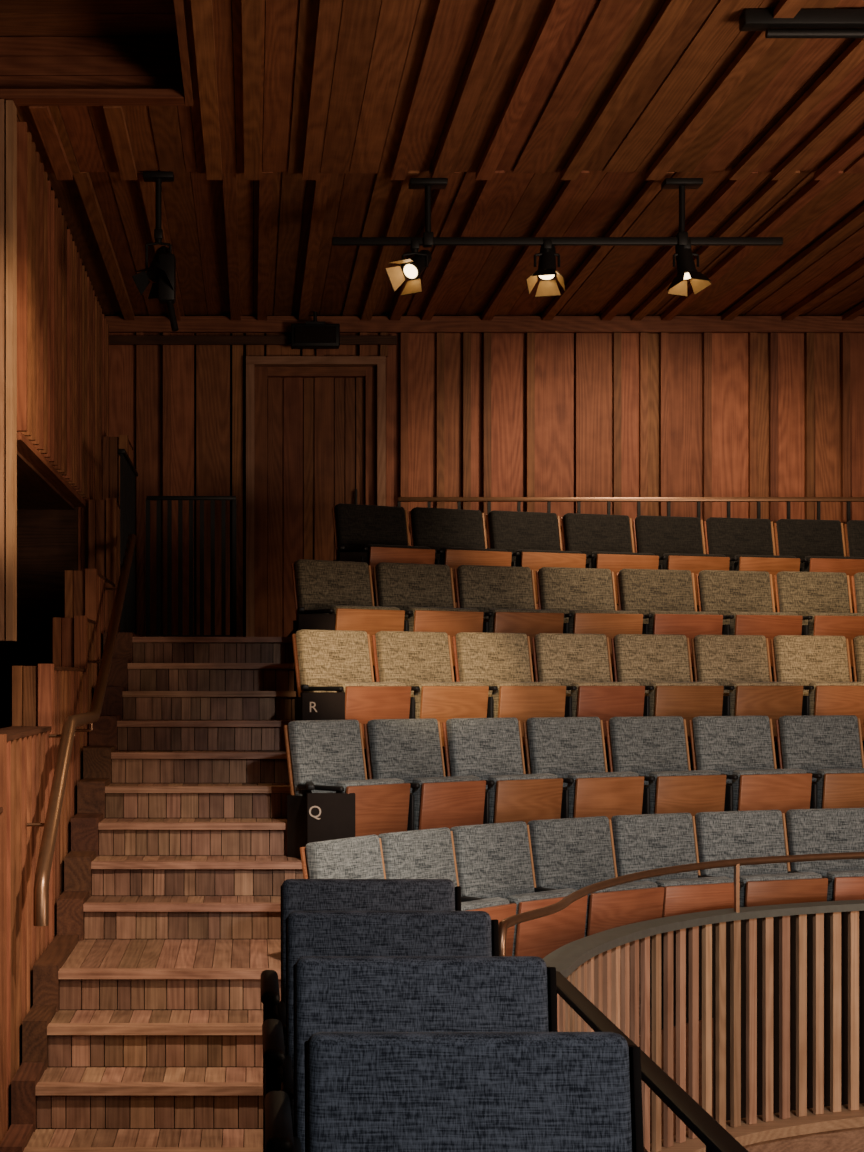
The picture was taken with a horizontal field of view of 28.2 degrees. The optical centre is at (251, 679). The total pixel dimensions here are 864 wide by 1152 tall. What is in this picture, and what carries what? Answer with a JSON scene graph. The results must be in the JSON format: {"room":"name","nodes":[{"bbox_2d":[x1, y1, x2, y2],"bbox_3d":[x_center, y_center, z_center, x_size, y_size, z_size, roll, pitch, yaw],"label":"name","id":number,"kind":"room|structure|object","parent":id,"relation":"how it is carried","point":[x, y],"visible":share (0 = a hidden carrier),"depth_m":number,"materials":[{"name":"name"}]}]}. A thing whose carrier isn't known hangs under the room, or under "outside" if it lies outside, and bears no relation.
{"room":"theater auditorium","nodes":[
{"label":"theater auditorium","id":0,"kind":"room"},
{"bbox_2d":[0,117,108,728],"bbox_3d":[-1.893,0.010,9.600,1.415,5.980,9.200,0,0,0],"label":"wall","id":1,"kind":"structure","parent":0,"point":[63,330],"depth_m":11.34,"materials":[{"name":"brown wood"}]},
{"bbox_2d":[0,99,16,640],"bbox_3d":[-1.365,-1.570,8.680,0.306,2.740,0.160,0,0,0],"label":"wall panel","id":2,"kind":"object","parent":1,"relation":"attached to","point":[8,111],"visible":1,"depth_m":8.62,"materials":[{"name":"brown wood"}]},
{"bbox_2d":[0,0,863,319],"bbox_3d":[2.900,-3.130,8.975,10.200,0.380,10.950,0,0,0],"label":"ceiling","id":3,"kind":"structure","parent":0,"point":[283,129],"depth_m":9.48,"materials":[{"name":"brown wood"}]},
{"bbox_2d":[132,172,178,330],"bbox_3d":[-0.551,-2.511,9.974,0.236,0.932,0.277,0,0,22],"label":"spotlight","id":4,"kind":"object","parent":3,"relation":"hanging from","point":[162,269],"visible":1,"depth_m":9.96,"materials":[{"name":"black metal"}]},
{"bbox_2d":[332,178,782,247],"bbox_3d":[1.795,-2.744,10.000,2.650,0.388,0.120,0,0,0],"label":"track","id":5,"kind":"object","parent":3,"relation":"hanging from","point":[427,240],"visible":1,"depth_m":9.98,"materials":[{"name":"black metal"}]},
{"bbox_2d":[385,239,431,295],"bbox_3d":[0.951,-2.427,9.991,0.218,0.326,0.315,0,0,40],"label":"spotlight","id":6,"kind":"object","parent":5,"relation":"hanging from","point":[412,268],"visible":1,"depth_m":9.98,"materials":[{"name":"black metal"}]},
{"bbox_2d":[526,239,565,296],"bbox_3d":[1.727,-2.430,9.971,0.218,0.321,0.238,0,0,16],"label":"spotlight","id":7,"kind":"object","parent":5,"relation":"hanging from","point":[546,271],"visible":1,"depth_m":9.99,"materials":[{"name":"black metal"}]},
{"bbox_2d":[667,239,711,295],"bbox_3d":[2.566,-2.436,9.975,0.218,0.313,0.213,0,0,-27],"label":"spotlight","id":8,"kind":"object","parent":5,"relation":"hanging from","point":[686,269],"visible":1,"depth_m":9.98,"materials":[{"name":"black metal"}]},
{"bbox_2d":[739,9,863,37],"bbox_3d":[2.545,-2.927,7.600,0.711,0.115,0.100,0,0,0],"label":"track","id":9,"kind":"object","parent":3,"relation":"attached to","point":[807,23],"depth_m":7.56,"materials":[{"name":"black metal"}]},
{"bbox_2d":[102,313,863,636],"bbox_3d":[3.190,-0.040,14.260,10.020,6.080,0.380,0,0,0],"label":"wall","id":10,"kind":"structure","parent":0,"point":[577,405],"depth_m":14.17,"materials":[{"name":"brown wood"}]},
{"bbox_2d":[291,312,339,348],"bbox_3d":[0.520,-2.882,13.990,0.400,0.295,0.140,0,0,0],"label":"sign box","id":11,"kind":"object","parent":10,"relation":"attached to","point":[314,334],"visible":1,"depth_m":13.94,"materials":[{"name":"black metal"}]},
{"bbox_2d":[246,356,385,636],"bbox_3d":[0.530,-1.482,14.229,1.160,2.405,0.262,0,0,0],"label":"door","id":12,"kind":"structure","parent":10,"relation":"in","point":[274,384],"depth_m":14.27,"materials":[{"name":"brown wood"}]},
{"bbox_2d":[287,630,712,1142],"bbox_3d":[3.145,0.912,10.172,5.720,2.525,7.816,0,0,0],"label":"floor","id":13,"kind":"structure","parent":0,"point":[291,633],"depth_m":7.92,"materials":[{"name":"brown wood"}]},
{"bbox_2d":[0,632,375,1151],"bbox_3d":[0.115,1.317,9.820,2.170,3.255,8.581,0,0,0],"label":"staircase","id":14,"kind":"structure","parent":13,"relation":"attached to","point":[142,1029],"depth_m":8.50,"materials":[{"name":"brown wood"}]},
{"bbox_2d":[0,435,132,1143],"bbox_3d":[-1.079,0.610,9.819,0.198,5.080,8.459,0,0,0],"label":"stair side wall","id":15,"kind":"structure","parent":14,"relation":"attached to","point":[44,696],"depth_m":8.34,"materials":[{"name":"brown wood"}]},
{"bbox_2d":[27,534,135,925],"bbox_3d":[-0.904,-0.024,9.556,0.151,2.048,5.312,0,0,0],"label":"handrail","id":16,"kind":"object","parent":15,"relation":"attached to","point":[45,858],"visible":1,"depth_m":7.77,"materials":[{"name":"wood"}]},
{"bbox_2d":[118,449,137,632],"bbox_3d":[-0.890,-0.948,12.250,0.050,1.255,1.350,0,0,0],"label":"railing","id":17,"kind":"object","parent":14,"relation":"on","point":[128,472],"visible":0.75,"depth_m":12.05,"materials":[{"name":"black metal"}]},
{"bbox_2d":[146,496,235,636],"bbox_3d":[-0.462,-0.840,12.902,0.688,1.110,0.055,0,0,0],"label":"landing railing","id":18,"kind":"object","parent":14,"relation":"on","point":[169,499],"visible":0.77,"depth_m":12.89,"materials":[{"name":"black metal"}]},
{"bbox_2d":[297,607,335,692],"bbox_3d":[0.416,-0.188,10.865,0.250,0.545,0.370,0,0,0],"label":"end panel","id":19,"kind":"object","parent":13,"relation":"on","point":[304,621],"visible":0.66,"depth_m":10.69,"materials":[{"name":"black metal"}]},
{"bbox_2d":[300,684,344,720],"bbox_3d":[0.410,0.297,9.865,0.250,0.545,0.370,0,0,0],"label":"end panel","id":20,"kind":"object","parent":13,"relation":"on","point":[314,705],"visible":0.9,"depth_m":9.68,"materials":[{"name":"black metal"}]},
{"bbox_2d":[306,781,354,843],"bbox_3d":[0.410,0.812,8.965,0.250,0.545,0.370,0,0,0],"label":"end panel","id":21,"kind":"object","parent":13,"relation":"on","point":[329,816],"visible":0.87,"depth_m":8.79,"materials":[{"name":"black metal"}]},
{"bbox_2d":[300,835,385,878],"bbox_3d":[0.561,1.166,7.608,0.489,0.897,0.587,0,0,38],"label":"seat","id":22,"kind":"object","parent":13,"relation":"on","point":[360,857],"visible":0.16,"depth_m":7.65,"materials":[{"name":"grey fabric"}]},
{"bbox_2d":[284,719,410,857],"bbox_3d":[0.514,0.666,9.117,0.563,0.897,0.489,0,0,-41],"label":"seat","id":23,"kind":"object","parent":13,"relation":"on","point":[330,754],"visible":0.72,"depth_m":9.07,"materials":[{"name":"grey fabric"}]},
{"bbox_2d":[291,559,404,696],"bbox_3d":[0.627,-0.334,11.006,0.655,0.897,0.489,0,0,-34],"label":"seat","id":24,"kind":"object","parent":13,"relation":"on","point":[344,589],"visible":0.57,"depth_m":11.00,"materials":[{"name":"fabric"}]},
{"bbox_2d":[292,630,410,778],"bbox_3d":[0.591,0.151,10.011,0.601,0.897,0.489,0,0,-38],"label":"seat","id":25,"kind":"object","parent":13,"relation":"on","point":[325,660],"visible":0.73,"depth_m":9.98,"materials":[{"name":"beige fabric"}]},
{"bbox_2d":[332,503,436,594],"bbox_3d":[0.933,-0.799,11.979,0.650,0.897,0.489,0,0,-29],"label":"seat","id":26,"kind":"object","parent":13,"relation":"on","point":[382,532],"visible":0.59,"depth_m":12.01,"materials":[{"name":"grey fabric"}]},
{"bbox_2d":[363,718,485,830],"bbox_3d":[0.958,0.666,9.390,0.556,0.897,0.489,0,0,-36],"label":"seat","id":27,"kind":"object","parent":13,"relation":"on","point":[408,750],"visible":0.62,"depth_m":9.37,"materials":[{"name":"grey fabric"}]},
{"bbox_2d":[373,562,484,681],"bbox_3d":[1.174,-0.334,11.274,0.653,0.897,0.489,0,0,-29],"label":"seat","id":28,"kind":"object","parent":13,"relation":"on","point":[425,592],"visible":0.57,"depth_m":11.30,"materials":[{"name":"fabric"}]},
{"bbox_2d":[372,631,488,775],"bbox_3d":[1.082,0.151,10.284,0.607,0.897,0.489,0,0,-33],"label":"seat","id":29,"kind":"object","parent":13,"relation":"on","point":[422,661],"visible":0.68,"depth_m":10.28,"materials":[{"name":"beige fabric"}]},
{"bbox_2d":[378,827,516,955],"bbox_3d":[0.910,1.166,8.005,0.489,0.897,0.563,0,0,45],"label":"seat","id":30,"kind":"object","parent":13,"relation":"on","point":[425,853],"visible":0.2,"depth_m":8.04,"materials":[{"name":"grey fabric"}]},
{"bbox_2d":[408,507,512,601],"bbox_3d":[1.502,-0.799,12.226,0.668,0.897,0.489,0,0,-26],"label":"seat","id":31,"kind":"object","parent":13,"relation":"on","point":[458,536],"visible":0.51,"depth_m":12.27,"materials":[{"name":"grey fabric"}]},
{"bbox_2d":[442,717,562,823],"bbox_3d":[1.422,0.666,9.622,0.565,0.897,0.489,0,0,-31],"label":"seat","id":32,"kind":"object","parent":13,"relation":"on","point":[490,750],"visible":0.63,"depth_m":9.62,"materials":[{"name":"grey fabric"}]},
{"bbox_2d":[452,632,566,773],"bbox_3d":[1.595,0.151,10.519,0.601,0.897,0.489,0,0,-29],"label":"seat","id":33,"kind":"object","parent":13,"relation":"on","point":[502,662],"visible":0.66,"depth_m":10.54,"materials":[{"name":"beige fabric"}]},
{"bbox_2d":[454,565,564,681],"bbox_3d":[1.745,-0.334,11.505,0.659,0.897,0.489,0,0,-26],"label":"seat","id":34,"kind":"object","parent":13,"relation":"on","point":[506,595],"visible":0.57,"depth_m":11.54,"materials":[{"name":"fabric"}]},
{"bbox_2d":[450,821,587,958],"bbox_3d":[1.305,1.166,8.365,0.591,0.897,0.489,0,0,-40],"label":"seat","id":35,"kind":"object","parent":13,"relation":"on","point":[493,859],"visible":0.54,"depth_m":8.34,"materials":[{"name":"grey fabric"}]},
{"bbox_2d":[486,510,587,603],"bbox_3d":[2.082,-0.799,12.442,0.653,0.897,0.489,0,0,-23],"label":"seat","id":36,"kind":"object","parent":13,"relation":"on","point":[533,538],"visible":0.44,"depth_m":12.50,"materials":[{"name":"grey fabric"}]},
{"bbox_2d":[523,717,643,818],"bbox_3d":[1.920,0.666,9.828,0.584,0.897,0.489,0,0,-28],"label":"seat","id":37,"kind":"object","parent":13,"relation":"on","point":[572,749],"visible":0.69,"depth_m":9.84,"materials":[{"name":"grey fabric"}]},
{"bbox_2d":[531,633,644,771],"bbox_3d":[2.125,0.151,10.726,0.609,0.897,0.489,0,0,-26],"label":"seat","id":38,"kind":"object","parent":13,"relation":"on","point":[581,663],"visible":0.59,"depth_m":10.75,"materials":[{"name":"beige fabric"}]},
{"bbox_2d":[536,567,644,681],"bbox_3d":[2.326,-0.334,11.701,0.651,0.897,0.489,0,0,-22],"label":"seat","id":39,"kind":"object","parent":13,"relation":"on","point":[586,596],"visible":0.56,"depth_m":11.75,"materials":[{"name":"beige fabric"}]},
{"bbox_2d":[527,816,663,936],"bbox_3d":[1.751,1.166,8.695,0.613,0.897,0.489,0,0,-33],"label":"seat","id":40,"kind":"object","parent":13,"relation":"on","point":[574,853],"visible":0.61,"depth_m":8.70,"materials":[{"name":"grey fabric"}]},
{"bbox_2d":[561,513,660,604],"bbox_3d":[2.662,-0.799,12.631,0.637,0.897,0.489,0,0,-21],"label":"seat","id":41,"kind":"object","parent":13,"relation":"on","point":[607,541],"visible":0.51,"depth_m":12.70,"materials":[{"name":"grey fabric"}]},
{"bbox_2d":[398,497,863,610],"bbox_3d":[4.340,-0.914,13.750,6.324,1.128,0.050,0,0,0],"label":"guard rail","id":42,"kind":"object","parent":13,"relation":"on","point":[848,500],"visible":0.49,"depth_m":13.73,"materials":[{"name":"brown metal"}]},
{"bbox_2d":[605,716,726,815],"bbox_3d":[2.439,0.666,10.009,0.591,0.897,0.489,0,0,-25],"label":"seat","id":43,"kind":"object","parent":13,"relation":"on","point":[656,748],"visible":0.67,"depth_m":10.04,"materials":[{"name":"grey fabric"}]},
{"bbox_2d":[611,634,724,769],"bbox_3d":[2.666,0.151,10.901,0.610,0.897,0.489,0,0,-22],"label":"seat","id":44,"kind":"object","parent":13,"relation":"on","point":[661,663],"visible":0.64,"depth_m":10.95,"materials":[{"name":"beige fabric"}]},
{"bbox_2d":[616,569,724,681],"bbox_3d":[2.917,-0.334,11.864,0.652,0.897,0.489,0,0,-19],"label":"seat","id":45,"kind":"object","parent":13,"relation":"on","point":[666,598],"visible":0.53,"depth_m":11.93,"materials":[{"name":"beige fabric"}]},
{"bbox_2d":[611,813,740,917],"bbox_3d":[2.222,1.166,8.953,0.571,0.897,0.489,0,0,-24],"label":"seat","id":46,"kind":"object","parent":13,"relation":"on","point":[642,842],"visible":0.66,"depth_m":9.01,"materials":[{"name":"grey fabric"}]},
{"bbox_2d":[633,515,731,611],"bbox_3d":[3.234,-0.799,12.793,0.628,0.897,0.489,0,0,-19],"label":"seat","id":47,"kind":"object","parent":13,"relation":"on","point":[679,542],"visible":0.52,"depth_m":12.87,"materials":[{"name":"grey fabric"}]},
{"bbox_2d":[543,900,863,1151],"bbox_3d":[3.070,1.775,7.763,6.078,1.350,1.526,0,0,-29],"label":"balustrade","id":48,"kind":"object","parent":13,"relation":"on","point":[781,986],"visible":0.67,"depth_m":8.12,"materials":[{"name":"brown wood"}]},
{"bbox_2d":[691,635,804,768],"bbox_3d":[3.221,0.151,11.049,0.607,0.897,0.489,0,0,-20],"label":"seat","id":49,"kind":"object","parent":13,"relation":"on","point":[741,664],"visible":0.64,"depth_m":11.10,"materials":[{"name":"beige fabric"}]},
{"bbox_2d":[689,716,811,812],"bbox_3d":[2.983,0.666,10.166,0.614,0.897,0.489,0,0,-22],"label":"seat","id":50,"kind":"object","parent":13,"relation":"on","point":[742,748],"visible":0.62,"depth_m":10.21,"materials":[{"name":"grey fabric"}]},
{"bbox_2d":[696,570,804,681],"bbox_3d":[3.515,-0.334,12.008,0.646,0.897,0.489,0,0,-18],"label":"seat","id":51,"kind":"object","parent":13,"relation":"on","point":[745,598],"visible":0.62,"depth_m":12.07,"materials":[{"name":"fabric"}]},
{"bbox_2d":[704,517,801,611],"bbox_3d":[3.807,-0.799,12.932,0.621,0.897,0.489,0,0,-17],"label":"seat","id":52,"kind":"object","parent":13,"relation":"on","point":[750,542],"visible":0.45,"depth_m":13.02,"materials":[{"name":"grey fabric"}]},
{"bbox_2d":[695,810,828,906],"bbox_3d":[2.736,1.166,9.159,0.616,0.897,0.489,0,0,-20],"label":"seat","id":53,"kind":"object","parent":13,"relation":"on","point":[722,835],"visible":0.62,"depth_m":9.22,"materials":[{"name":"grey fabric"}]},
{"bbox_2d":[770,635,863,751],"bbox_3d":[3.783,0.151,11.178,0.616,0.897,0.489,0,0,-18],"label":"seat","id":54,"kind":"object","parent":13,"relation":"on","point":[821,664],"visible":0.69,"depth_m":11.25,"materials":[{"name":"beige fabric"}]},
{"bbox_2d":[774,571,863,681],"bbox_3d":[4.108,-0.334,12.136,0.640,0.897,0.489,0,0,-16],"label":"seat","id":55,"kind":"object","parent":13,"relation":"on","point":[823,598],"visible":0.49,"depth_m":12.22,"materials":[{"name":"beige fabric"}]},
{"bbox_2d":[774,519,863,612],"bbox_3d":[4.380,-0.799,13.050,0.621,0.897,0.489,0,0,-15],"label":"seat","id":56,"kind":"object","parent":13,"relation":"on","point":[820,544],"visible":0.5,"depth_m":13.14,"materials":[{"name":"grey fabric"}]},
{"bbox_2d":[775,715,863,808],"bbox_3d":[3.541,0.666,10.287,0.613,0.897,0.489,0,0,-17],"label":"seat","id":57,"kind":"object","parent":13,"relation":"on","point":[829,748],"visible":0.65,"depth_m":10.37,"materials":[{"name":"grey fabric"}]},
{"bbox_2d":[785,808,863,900],"bbox_3d":[3.294,1.166,9.336,0.638,0.897,0.489,0,0,-15],"label":"seat","id":58,"kind":"object","parent":13,"relation":"on","point":[830,830],"visible":0.44,"depth_m":9.43,"materials":[{"name":"grey fabric"}]},
{"bbox_2d":[844,520,863,556],"bbox_3d":[4.964,-0.799,13.149,0.635,0.897,0.489,0,0,-13],"label":"seat","id":59,"kind":"object","parent":13,"relation":"on","point":[854,529],"visible":0.27,"depth_m":13.24,"materials":[{"name":"grey fabric"}]},
{"bbox_2d":[850,636,863,681],"bbox_3d":[4.353,0.151,11.286,0.615,0.897,0.489,0,0,-16],"label":"seat","id":60,"kind":"object","parent":13,"relation":"on","point":[857,645],"visible":0.31,"depth_m":11.37,"materials":[{"name":"beige fabric"}]},
{"bbox_2d":[851,572,863,612],"bbox_3d":[4.712,-0.334,12.245,0.662,0.897,0.489,0,0,-14],"label":"seat","id":61,"kind":"object","parent":13,"relation":"on","point":[857,581],"visible":0.35,"depth_m":12.33,"materials":[{"name":"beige fabric"}]},
{"bbox_2d":[499,852,863,955],"bbox_3d":[3.428,0.978,7.295,5.144,0.257,2.694,0,0,0],"label":"guard rail","id":62,"kind":"object","parent":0,"point":[565,902],"depth_m":7.68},
{"bbox_3d":[0.425,2.100,3.375,0.830,2.200,3.550,0,0,0],"label":"floor","id":63,"kind":"structure","parent":0,"visible":0},
{"bbox_2d":[260,879,460,1151],"bbox_3d":[0.318,1.013,4.650,0.589,0.897,0.489,0,0,0],"label":"seat","id":64,"kind":"object","parent":63,"relation":"on","point":[296,894],"visible":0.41,"depth_m":4.79,"materials":[{"name":"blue fabric"}]},
{"bbox_2d":[262,911,498,1151],"bbox_3d":[0.318,1.004,3.917,0.589,0.897,0.489,0,0,0],"label":"seat","id":65,"kind":"object","parent":63,"relation":"on","point":[308,933],"visible":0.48,"depth_m":4.06,"materials":[{"name":"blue fabric"}]},
{"bbox_2d":[264,956,557,1151],"bbox_3d":[0.318,0.988,3.145,0.589,0.897,0.489,0,0,0],"label":"seat","id":66,"kind":"object","parent":63,"relation":"on","point":[331,993],"visible":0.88,"depth_m":3.29,"materials":[{"name":"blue fabric"}]},
{"bbox_2d":[304,1032,643,1151],"bbox_3d":[0.318,0.988,2.426,0.589,0.897,0.489,0,0,0],"label":"seat","id":67,"kind":"object","parent":63,"relation":"on","point":[365,1091],"visible":1,"depth_m":2.57,"materials":[{"name":"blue fabric"}]},
{"bbox_2d":[556,971,747,1151],"bbox_3d":[0.755,1.099,2.700,0.045,0.728,3.200,0,0,0],"label":"guard rail","id":68,"kind":"object","parent":63,"relation":"on","point":[703,1125],"visible":0.47,"depth_m":3.06,"materials":[{"name":"black metal"}]}
]}

